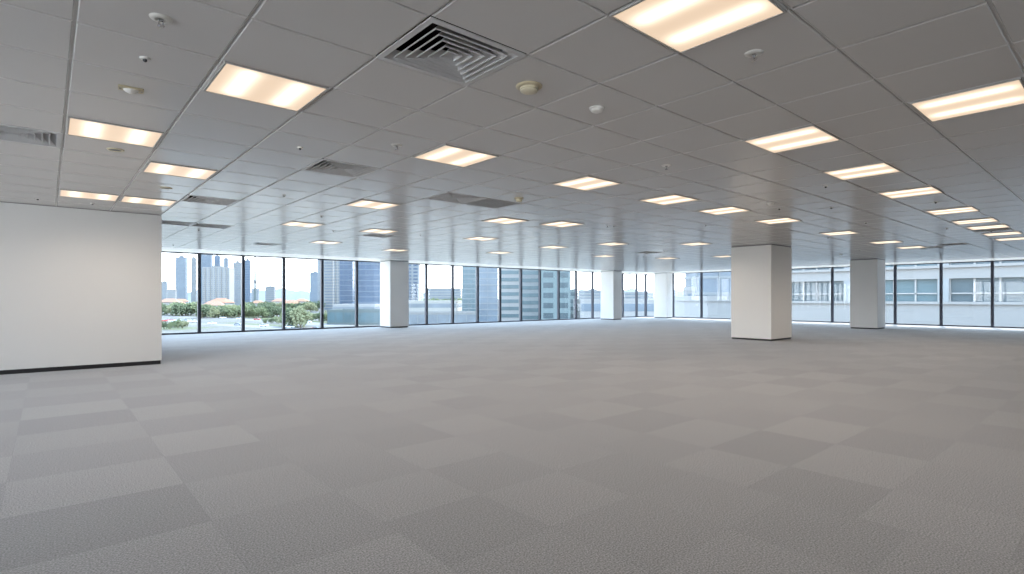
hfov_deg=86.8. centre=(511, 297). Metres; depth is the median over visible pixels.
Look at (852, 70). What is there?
ceiling
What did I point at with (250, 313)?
tree
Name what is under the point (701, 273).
window
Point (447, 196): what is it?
ceiling vent
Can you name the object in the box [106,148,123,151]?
ceiling speaker
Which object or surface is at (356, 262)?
window
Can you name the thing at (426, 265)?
window
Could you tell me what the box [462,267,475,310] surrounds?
office tower
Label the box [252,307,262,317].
tree
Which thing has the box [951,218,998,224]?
recessed light
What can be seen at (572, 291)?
office building
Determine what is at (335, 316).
podium
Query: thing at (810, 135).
recessed light
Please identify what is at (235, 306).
tree
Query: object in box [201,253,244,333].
window
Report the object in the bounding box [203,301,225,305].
house
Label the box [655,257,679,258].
recessed light
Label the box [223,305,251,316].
tree
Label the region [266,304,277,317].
tree
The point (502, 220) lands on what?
recessed light
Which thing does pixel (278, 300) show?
house
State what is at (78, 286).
wall
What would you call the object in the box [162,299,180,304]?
house
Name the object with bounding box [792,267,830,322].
window
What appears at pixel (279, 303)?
tree
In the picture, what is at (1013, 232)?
recessed light
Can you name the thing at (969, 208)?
recessed light
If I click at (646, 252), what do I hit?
ceiling vent
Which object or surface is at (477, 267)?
window
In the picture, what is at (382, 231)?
recessed light
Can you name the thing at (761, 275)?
column
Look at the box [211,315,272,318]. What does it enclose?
lawn
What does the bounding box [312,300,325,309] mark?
tree
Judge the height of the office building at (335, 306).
11.297 m
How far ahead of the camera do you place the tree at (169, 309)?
487.68 m
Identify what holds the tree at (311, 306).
on the ground at (220, 321)
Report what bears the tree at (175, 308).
on the ground at (220, 321)
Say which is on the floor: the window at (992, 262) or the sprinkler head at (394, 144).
the window at (992, 262)
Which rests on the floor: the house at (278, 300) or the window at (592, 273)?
the window at (592, 273)
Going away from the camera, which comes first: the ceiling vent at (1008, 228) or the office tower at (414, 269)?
the ceiling vent at (1008, 228)
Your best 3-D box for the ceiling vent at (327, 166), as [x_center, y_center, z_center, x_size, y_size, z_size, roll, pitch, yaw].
[-1.997,-1.603,6.303,0.694,0.213,0.636,0,0,-41]
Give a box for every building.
[162,281,167,299]
[167,289,176,298]
[251,288,259,301]
[265,286,275,302]
[333,304,379,308]
[409,311,475,323]
[428,288,461,299]
[479,267,497,321]
[501,268,518,320]
[522,269,537,319]
[541,270,569,319]
[570,289,577,318]
[577,290,600,298]
[624,292,652,298]
[674,296,730,317]
[683,286,694,295]
[684,272,730,295]
[792,261,1023,326]
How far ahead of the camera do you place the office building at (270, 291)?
999.92 m
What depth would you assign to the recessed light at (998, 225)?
11.47 m
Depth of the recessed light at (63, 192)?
7.89 m
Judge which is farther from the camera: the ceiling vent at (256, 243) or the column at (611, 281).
the column at (611, 281)
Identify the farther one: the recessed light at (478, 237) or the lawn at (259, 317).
the lawn at (259, 317)
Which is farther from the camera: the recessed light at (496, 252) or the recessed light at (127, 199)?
the recessed light at (496, 252)
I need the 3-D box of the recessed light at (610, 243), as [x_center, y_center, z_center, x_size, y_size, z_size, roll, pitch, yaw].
[2.787,-1.494,15.000,0.670,0.012,0.630,0,0,-41]
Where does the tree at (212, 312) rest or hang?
on the ground at (220, 321)
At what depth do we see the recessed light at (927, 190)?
7.66 m
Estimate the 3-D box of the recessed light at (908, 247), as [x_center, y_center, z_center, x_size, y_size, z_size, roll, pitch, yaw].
[11.805,-1.494,16.006,0.670,0.012,0.630,0,0,-41]
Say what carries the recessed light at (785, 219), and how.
in the ceiling
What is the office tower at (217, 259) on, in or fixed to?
on the ground at (220, 321)
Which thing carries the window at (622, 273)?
on the floor
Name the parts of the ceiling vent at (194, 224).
louvre blade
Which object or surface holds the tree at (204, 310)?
on the ground at (220, 321)
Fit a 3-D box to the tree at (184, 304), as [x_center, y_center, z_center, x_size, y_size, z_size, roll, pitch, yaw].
[-299.532,9.811,491.632,20.183,12.771,21.794,0,0,-34]
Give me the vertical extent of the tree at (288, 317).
11.627 m
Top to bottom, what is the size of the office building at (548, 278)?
46.665 m
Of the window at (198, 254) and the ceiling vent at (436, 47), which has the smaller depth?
the ceiling vent at (436, 47)
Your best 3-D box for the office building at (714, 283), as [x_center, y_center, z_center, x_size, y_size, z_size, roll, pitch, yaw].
[53.612,2.689,144.563,12.085,27.016,9.806,0,0,0]
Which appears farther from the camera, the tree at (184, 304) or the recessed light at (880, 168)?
the tree at (184, 304)
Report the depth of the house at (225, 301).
537.44 m
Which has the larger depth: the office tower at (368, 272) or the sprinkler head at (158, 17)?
the office tower at (368, 272)
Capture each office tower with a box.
[175,256,187,300]
[191,256,195,302]
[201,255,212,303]
[214,255,220,265]
[224,257,227,266]
[233,261,240,304]
[245,258,250,303]
[310,271,317,302]
[317,260,319,308]
[324,260,332,309]
[333,261,338,303]
[339,261,354,303]
[354,262,379,303]
[409,264,419,300]
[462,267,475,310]
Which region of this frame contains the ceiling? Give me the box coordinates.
[0,0,1023,273]
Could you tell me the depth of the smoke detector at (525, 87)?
3.78 m
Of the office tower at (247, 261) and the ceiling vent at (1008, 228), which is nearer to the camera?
the ceiling vent at (1008, 228)
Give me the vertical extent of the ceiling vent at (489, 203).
0.005 m
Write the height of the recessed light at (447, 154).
0.012 m
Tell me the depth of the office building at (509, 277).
300.01 m
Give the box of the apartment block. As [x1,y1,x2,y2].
[202,266,233,304]
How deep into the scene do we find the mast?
798.76 m
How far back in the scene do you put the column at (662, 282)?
32.18 m
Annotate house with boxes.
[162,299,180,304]
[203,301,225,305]
[211,298,234,304]
[271,298,287,303]
[286,300,297,303]
[296,299,308,302]
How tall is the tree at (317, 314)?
6.638 m
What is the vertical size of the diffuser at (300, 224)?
0.006 m
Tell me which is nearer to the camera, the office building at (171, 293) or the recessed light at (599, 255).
the recessed light at (599, 255)
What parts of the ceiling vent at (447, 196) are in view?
louvre blade, louvre blade, louvre blade, louvre blade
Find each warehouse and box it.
[409,300,461,310]
[573,299,600,317]
[624,299,653,316]
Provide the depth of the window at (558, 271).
29.25 m
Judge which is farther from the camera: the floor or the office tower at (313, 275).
the office tower at (313, 275)
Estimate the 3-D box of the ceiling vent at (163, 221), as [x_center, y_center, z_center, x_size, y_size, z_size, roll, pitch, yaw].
[-6.793,-1.603,10.824,0.694,0.213,0.636,0,0,-41]
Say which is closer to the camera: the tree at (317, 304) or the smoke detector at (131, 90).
the smoke detector at (131, 90)
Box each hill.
[188,288,309,301]
[420,290,424,299]
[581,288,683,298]
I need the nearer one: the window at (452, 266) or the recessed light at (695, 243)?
the recessed light at (695, 243)
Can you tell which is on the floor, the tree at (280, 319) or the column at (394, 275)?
the column at (394, 275)
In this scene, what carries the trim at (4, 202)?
attached to the wall
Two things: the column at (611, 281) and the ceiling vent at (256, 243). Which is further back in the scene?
the column at (611, 281)
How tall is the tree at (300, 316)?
12.522 m
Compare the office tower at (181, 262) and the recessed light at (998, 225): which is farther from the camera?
the office tower at (181, 262)
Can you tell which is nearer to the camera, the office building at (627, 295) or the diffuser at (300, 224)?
the diffuser at (300, 224)
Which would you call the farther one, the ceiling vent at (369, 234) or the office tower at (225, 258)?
the office tower at (225, 258)
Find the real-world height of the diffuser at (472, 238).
0.006 m
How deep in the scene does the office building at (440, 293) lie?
899.83 m
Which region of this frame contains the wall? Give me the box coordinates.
[0,202,161,369]
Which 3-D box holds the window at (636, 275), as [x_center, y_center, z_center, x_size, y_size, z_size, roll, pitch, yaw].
[7.287,-0.151,33.382,1.390,2.697,0.120,0,0,-41]
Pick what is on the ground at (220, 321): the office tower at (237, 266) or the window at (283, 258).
the office tower at (237, 266)
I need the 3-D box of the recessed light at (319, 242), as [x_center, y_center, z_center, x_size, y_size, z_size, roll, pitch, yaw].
[-5.023,-1.494,14.595,0.670,0.012,0.630,0,0,-41]
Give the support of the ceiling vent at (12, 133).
in the ceiling
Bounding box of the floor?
[0,317,1023,573]
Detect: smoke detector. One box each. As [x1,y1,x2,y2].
[514,197,523,201]
[516,81,541,94]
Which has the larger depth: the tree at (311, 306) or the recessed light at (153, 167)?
the tree at (311, 306)
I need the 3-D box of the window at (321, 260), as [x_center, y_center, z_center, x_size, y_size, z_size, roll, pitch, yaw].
[-7.827,-0.151,20.395,1.435,2.697,0.120,0,0,-41]
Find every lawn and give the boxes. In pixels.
[162,327,214,329]
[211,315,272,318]
[227,322,302,326]
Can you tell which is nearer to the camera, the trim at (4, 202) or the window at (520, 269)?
the trim at (4, 202)
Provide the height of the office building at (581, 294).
27.984 m
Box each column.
[380,260,408,327]
[601,270,621,319]
[654,273,671,317]
[731,244,791,340]
[850,259,884,328]
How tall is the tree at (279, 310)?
10.110 m
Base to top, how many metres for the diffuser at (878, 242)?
0.006 m
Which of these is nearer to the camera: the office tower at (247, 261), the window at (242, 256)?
the window at (242, 256)
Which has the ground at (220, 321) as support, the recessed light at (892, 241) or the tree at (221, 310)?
the tree at (221, 310)
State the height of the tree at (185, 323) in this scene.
4.330 m
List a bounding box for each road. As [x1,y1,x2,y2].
[162,316,358,326]
[167,323,292,328]
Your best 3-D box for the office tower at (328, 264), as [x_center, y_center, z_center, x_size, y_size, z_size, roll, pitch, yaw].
[-237.460,-34.448,704.503,11.557,101.289,9.306,0,0,0]
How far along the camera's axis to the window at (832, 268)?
26.23 m
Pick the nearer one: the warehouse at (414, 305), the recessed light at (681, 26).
the recessed light at (681, 26)
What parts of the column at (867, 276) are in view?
baseboard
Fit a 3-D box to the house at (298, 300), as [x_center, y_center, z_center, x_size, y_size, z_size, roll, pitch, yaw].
[-295.009,8.687,760.000,17.200,15.020,12.400,0,0,15]
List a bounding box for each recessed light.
[59,189,119,201]
[66,116,163,147]
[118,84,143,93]
[120,195,176,206]
[142,161,217,179]
[203,61,328,111]
[280,221,324,227]
[309,241,342,243]
[345,199,400,209]
[359,228,398,233]
[382,249,408,251]
[412,144,498,167]
[464,236,498,240]
[483,217,528,223]
[486,251,512,253]
[538,246,566,248]
[539,221,583,226]
[551,175,621,190]
[593,255,613,256]
[598,242,626,245]
[609,0,786,53]
[639,194,699,204]
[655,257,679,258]
[680,242,710,245]
[697,206,750,214]
[742,124,841,153]
[755,217,801,223]
[819,231,858,235]
[822,161,901,180]
[868,240,901,243]
[877,186,943,198]
[895,246,926,248]
[909,77,1023,121]
[925,206,979,214]
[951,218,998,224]
[965,224,1009,229]
[983,231,1022,235]
[995,237,1023,240]
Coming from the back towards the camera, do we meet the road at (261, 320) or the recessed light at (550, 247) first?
the road at (261, 320)
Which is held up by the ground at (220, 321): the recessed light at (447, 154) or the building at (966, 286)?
the building at (966, 286)
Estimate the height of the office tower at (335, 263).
97.594 m
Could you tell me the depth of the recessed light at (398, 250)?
17.04 m
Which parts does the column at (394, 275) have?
baseboard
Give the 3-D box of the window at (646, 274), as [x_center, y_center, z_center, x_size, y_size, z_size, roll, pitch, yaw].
[9.133,-0.151,33.732,0.120,2.697,2.008,0,0,-41]
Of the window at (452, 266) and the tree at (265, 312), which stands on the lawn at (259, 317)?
the tree at (265, 312)
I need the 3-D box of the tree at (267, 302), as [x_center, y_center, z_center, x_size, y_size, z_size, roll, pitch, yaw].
[-281.367,9.561,624.100,18.405,13.306,14.032,0,0,-21]
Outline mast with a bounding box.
[253,257,256,300]
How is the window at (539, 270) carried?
on the floor
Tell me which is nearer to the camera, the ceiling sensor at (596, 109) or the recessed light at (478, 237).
the ceiling sensor at (596, 109)
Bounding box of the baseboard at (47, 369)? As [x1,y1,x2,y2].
[0,360,160,374]
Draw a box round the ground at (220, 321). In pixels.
[162,302,379,332]
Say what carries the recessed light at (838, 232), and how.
in the ceiling
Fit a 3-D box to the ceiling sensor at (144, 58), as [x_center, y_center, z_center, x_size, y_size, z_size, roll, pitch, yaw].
[-2.295,-1.487,3.383,0.060,0.026,0.059,0,0,-41]
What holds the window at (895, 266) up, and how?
on the floor
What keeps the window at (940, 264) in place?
on the floor
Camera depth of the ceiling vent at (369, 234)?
13.00 m
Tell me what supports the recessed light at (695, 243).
in the ceiling
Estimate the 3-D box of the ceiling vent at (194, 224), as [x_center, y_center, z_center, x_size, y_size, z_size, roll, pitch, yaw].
[-6.269,-1.603,11.274,0.694,0.213,0.636,0,0,-41]
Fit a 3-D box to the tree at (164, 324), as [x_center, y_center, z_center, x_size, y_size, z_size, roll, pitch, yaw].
[-179.622,13.972,279.043,3.977,4.608,4.043,0,0,44]
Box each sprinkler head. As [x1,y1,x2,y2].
[149,13,172,27]
[391,143,401,149]
[744,49,763,60]
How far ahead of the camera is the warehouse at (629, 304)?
259.89 m
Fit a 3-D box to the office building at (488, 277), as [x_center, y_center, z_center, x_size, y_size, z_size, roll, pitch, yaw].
[-16.206,-3.285,365.228,13.749,38.964,11.137,0,0,0]
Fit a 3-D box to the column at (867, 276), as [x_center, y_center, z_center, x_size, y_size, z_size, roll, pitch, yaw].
[13.962,-0.151,21.241,0.961,2.696,0.929,0,0,-41]
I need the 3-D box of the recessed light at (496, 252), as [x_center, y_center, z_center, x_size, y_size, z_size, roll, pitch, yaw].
[-0.413,-1.494,17.874,0.670,0.012,0.630,0,0,-41]
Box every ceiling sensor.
[139,56,150,61]
[589,105,604,113]
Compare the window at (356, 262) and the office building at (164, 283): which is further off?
the office building at (164, 283)
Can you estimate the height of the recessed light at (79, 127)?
0.012 m
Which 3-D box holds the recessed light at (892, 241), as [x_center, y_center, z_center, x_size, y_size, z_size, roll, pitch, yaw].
[10.036,-1.494,14.517,0.670,0.012,0.630,0,0,-41]
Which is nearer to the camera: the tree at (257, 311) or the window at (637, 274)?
the window at (637, 274)
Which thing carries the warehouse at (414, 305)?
on the ground at (220, 321)
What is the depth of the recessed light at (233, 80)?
3.84 m
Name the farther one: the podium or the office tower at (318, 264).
the office tower at (318, 264)
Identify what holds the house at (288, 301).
on the ground at (220, 321)
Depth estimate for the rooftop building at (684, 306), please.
95.94 m
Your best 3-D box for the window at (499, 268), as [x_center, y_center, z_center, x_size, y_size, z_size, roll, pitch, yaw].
[-1.086,-0.151,26.187,1.390,2.697,0.120,0,0,-41]
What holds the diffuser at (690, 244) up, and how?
attached to the recessed light at (695, 243)
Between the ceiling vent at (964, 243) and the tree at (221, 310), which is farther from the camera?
the tree at (221, 310)
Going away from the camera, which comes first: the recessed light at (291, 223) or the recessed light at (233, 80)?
the recessed light at (233, 80)
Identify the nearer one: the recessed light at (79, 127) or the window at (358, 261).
the recessed light at (79, 127)
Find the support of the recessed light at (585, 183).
in the ceiling
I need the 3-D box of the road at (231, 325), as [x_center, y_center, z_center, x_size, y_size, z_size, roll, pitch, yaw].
[-161.646,16.117,304.860,121.561,0.001,247.014,0,0,-41]
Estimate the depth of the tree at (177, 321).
288.31 m
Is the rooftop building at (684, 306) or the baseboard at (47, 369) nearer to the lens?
the baseboard at (47, 369)
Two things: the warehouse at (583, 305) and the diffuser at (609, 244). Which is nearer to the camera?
the diffuser at (609, 244)
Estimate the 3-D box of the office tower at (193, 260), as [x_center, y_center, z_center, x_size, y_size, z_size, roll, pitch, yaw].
[-883.677,-49.716,1502.184,12.777,131.826,4.667,0,0,0]
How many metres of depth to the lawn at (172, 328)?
285.64 m
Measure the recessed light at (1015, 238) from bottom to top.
0.012 m
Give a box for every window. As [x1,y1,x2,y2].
[162,251,200,334]
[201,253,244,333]
[245,255,285,331]
[285,257,323,329]
[323,259,357,328]
[358,261,380,327]
[409,263,427,325]
[427,264,453,324]
[454,265,478,323]
[478,266,500,322]
[501,267,521,321]
[522,268,540,320]
[540,269,559,320]
[559,270,576,319]
[577,271,593,318]
[622,273,623,317]
[623,273,637,317]
[637,274,646,316]
[644,274,653,316]
[672,272,700,317]
[700,271,730,318]
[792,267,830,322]
[831,266,849,322]
[894,263,939,325]
[939,261,990,327]
[991,259,1023,328]
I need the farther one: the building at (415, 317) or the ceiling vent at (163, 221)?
the building at (415, 317)
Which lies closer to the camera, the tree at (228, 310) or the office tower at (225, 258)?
the tree at (228, 310)
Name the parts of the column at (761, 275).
baseboard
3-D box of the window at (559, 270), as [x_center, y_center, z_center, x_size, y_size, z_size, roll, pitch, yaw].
[3.072,-0.151,29.760,1.405,2.697,0.120,0,0,-41]
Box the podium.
[327,309,379,323]
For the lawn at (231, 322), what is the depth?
328.69 m
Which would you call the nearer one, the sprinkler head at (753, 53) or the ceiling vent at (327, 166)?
the sprinkler head at (753, 53)
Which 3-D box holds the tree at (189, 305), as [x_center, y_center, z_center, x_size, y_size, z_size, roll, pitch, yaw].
[-296.360,9.734,492.015,14.545,12.958,19.077,0,0,10]
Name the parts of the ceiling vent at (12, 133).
louvre blade, louvre blade, louvre blade, louvre blade, louvre blade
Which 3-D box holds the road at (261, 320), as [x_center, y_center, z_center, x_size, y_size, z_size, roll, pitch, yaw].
[-265.794,16.137,416.621,136.986,0.001,385.129,0,0,-41]
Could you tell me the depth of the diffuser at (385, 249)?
17.04 m
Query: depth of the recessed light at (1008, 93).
4.11 m
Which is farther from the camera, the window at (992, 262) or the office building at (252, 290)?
the office building at (252, 290)
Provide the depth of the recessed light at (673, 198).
8.21 m
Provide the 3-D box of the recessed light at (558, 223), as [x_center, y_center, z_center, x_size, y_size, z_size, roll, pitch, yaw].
[1.015,-1.494,10.981,0.670,0.012,0.630,0,0,-41]
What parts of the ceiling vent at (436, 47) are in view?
louvre blade, louvre blade, louvre blade, louvre blade, louvre blade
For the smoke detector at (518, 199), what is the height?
0.061 m
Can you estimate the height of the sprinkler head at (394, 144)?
0.043 m
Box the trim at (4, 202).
[4,202,159,215]
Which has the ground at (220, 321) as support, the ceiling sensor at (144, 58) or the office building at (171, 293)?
the office building at (171, 293)
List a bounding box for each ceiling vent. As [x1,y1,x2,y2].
[0,123,61,147]
[162,220,193,225]
[180,194,239,205]
[190,223,231,228]
[253,242,282,245]
[301,158,380,177]
[359,233,397,237]
[376,15,526,85]
[424,192,484,203]
[464,198,519,208]
[634,251,660,253]
[919,246,945,248]
[936,242,968,245]
[970,227,1012,231]
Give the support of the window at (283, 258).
on the floor
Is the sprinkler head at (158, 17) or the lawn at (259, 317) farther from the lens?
the lawn at (259, 317)
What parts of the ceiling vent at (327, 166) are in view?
louvre blade, louvre blade, louvre blade, louvre blade, louvre blade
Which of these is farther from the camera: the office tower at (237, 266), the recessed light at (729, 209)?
the office tower at (237, 266)
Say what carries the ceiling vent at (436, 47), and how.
in the ceiling
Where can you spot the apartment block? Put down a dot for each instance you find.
(217, 281)
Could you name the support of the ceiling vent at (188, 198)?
in the ceiling
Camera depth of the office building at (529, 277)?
279.91 m
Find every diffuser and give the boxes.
[283,222,320,226]
[385,249,406,250]
[467,237,493,240]
[600,243,622,245]
[683,243,705,245]
[870,241,898,243]
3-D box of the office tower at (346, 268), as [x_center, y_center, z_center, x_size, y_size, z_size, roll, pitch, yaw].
[-196.473,-32.198,646.057,15.819,96.790,12.793,0,0,0]
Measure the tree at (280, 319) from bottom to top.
10.861 m
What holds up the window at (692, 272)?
on the floor
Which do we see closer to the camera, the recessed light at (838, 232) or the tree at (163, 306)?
the recessed light at (838, 232)
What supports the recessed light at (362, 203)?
in the ceiling
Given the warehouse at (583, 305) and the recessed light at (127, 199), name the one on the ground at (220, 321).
the warehouse at (583, 305)
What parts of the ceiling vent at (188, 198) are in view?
louvre blade, louvre blade, louvre blade, louvre blade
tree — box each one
[162,303,169,314]
[162,321,167,328]
[166,305,182,315]
[168,322,173,329]
[169,302,194,315]
[170,302,186,315]
[174,319,182,327]
[177,320,188,327]
[180,302,196,315]
[195,304,209,317]
[206,307,222,317]
[212,306,227,317]
[222,305,233,317]
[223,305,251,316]
[224,304,237,316]
[245,308,254,316]
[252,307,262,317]
[260,301,274,306]
[261,307,270,317]
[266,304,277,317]
[272,302,281,306]
[272,306,281,316]
[279,308,307,324]
[286,307,300,325]
[289,305,312,327]
[303,302,317,311]
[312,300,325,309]
[314,312,325,320]
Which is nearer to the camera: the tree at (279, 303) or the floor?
the floor
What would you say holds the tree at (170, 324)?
on the lawn at (172, 328)
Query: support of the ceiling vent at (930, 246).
in the ceiling

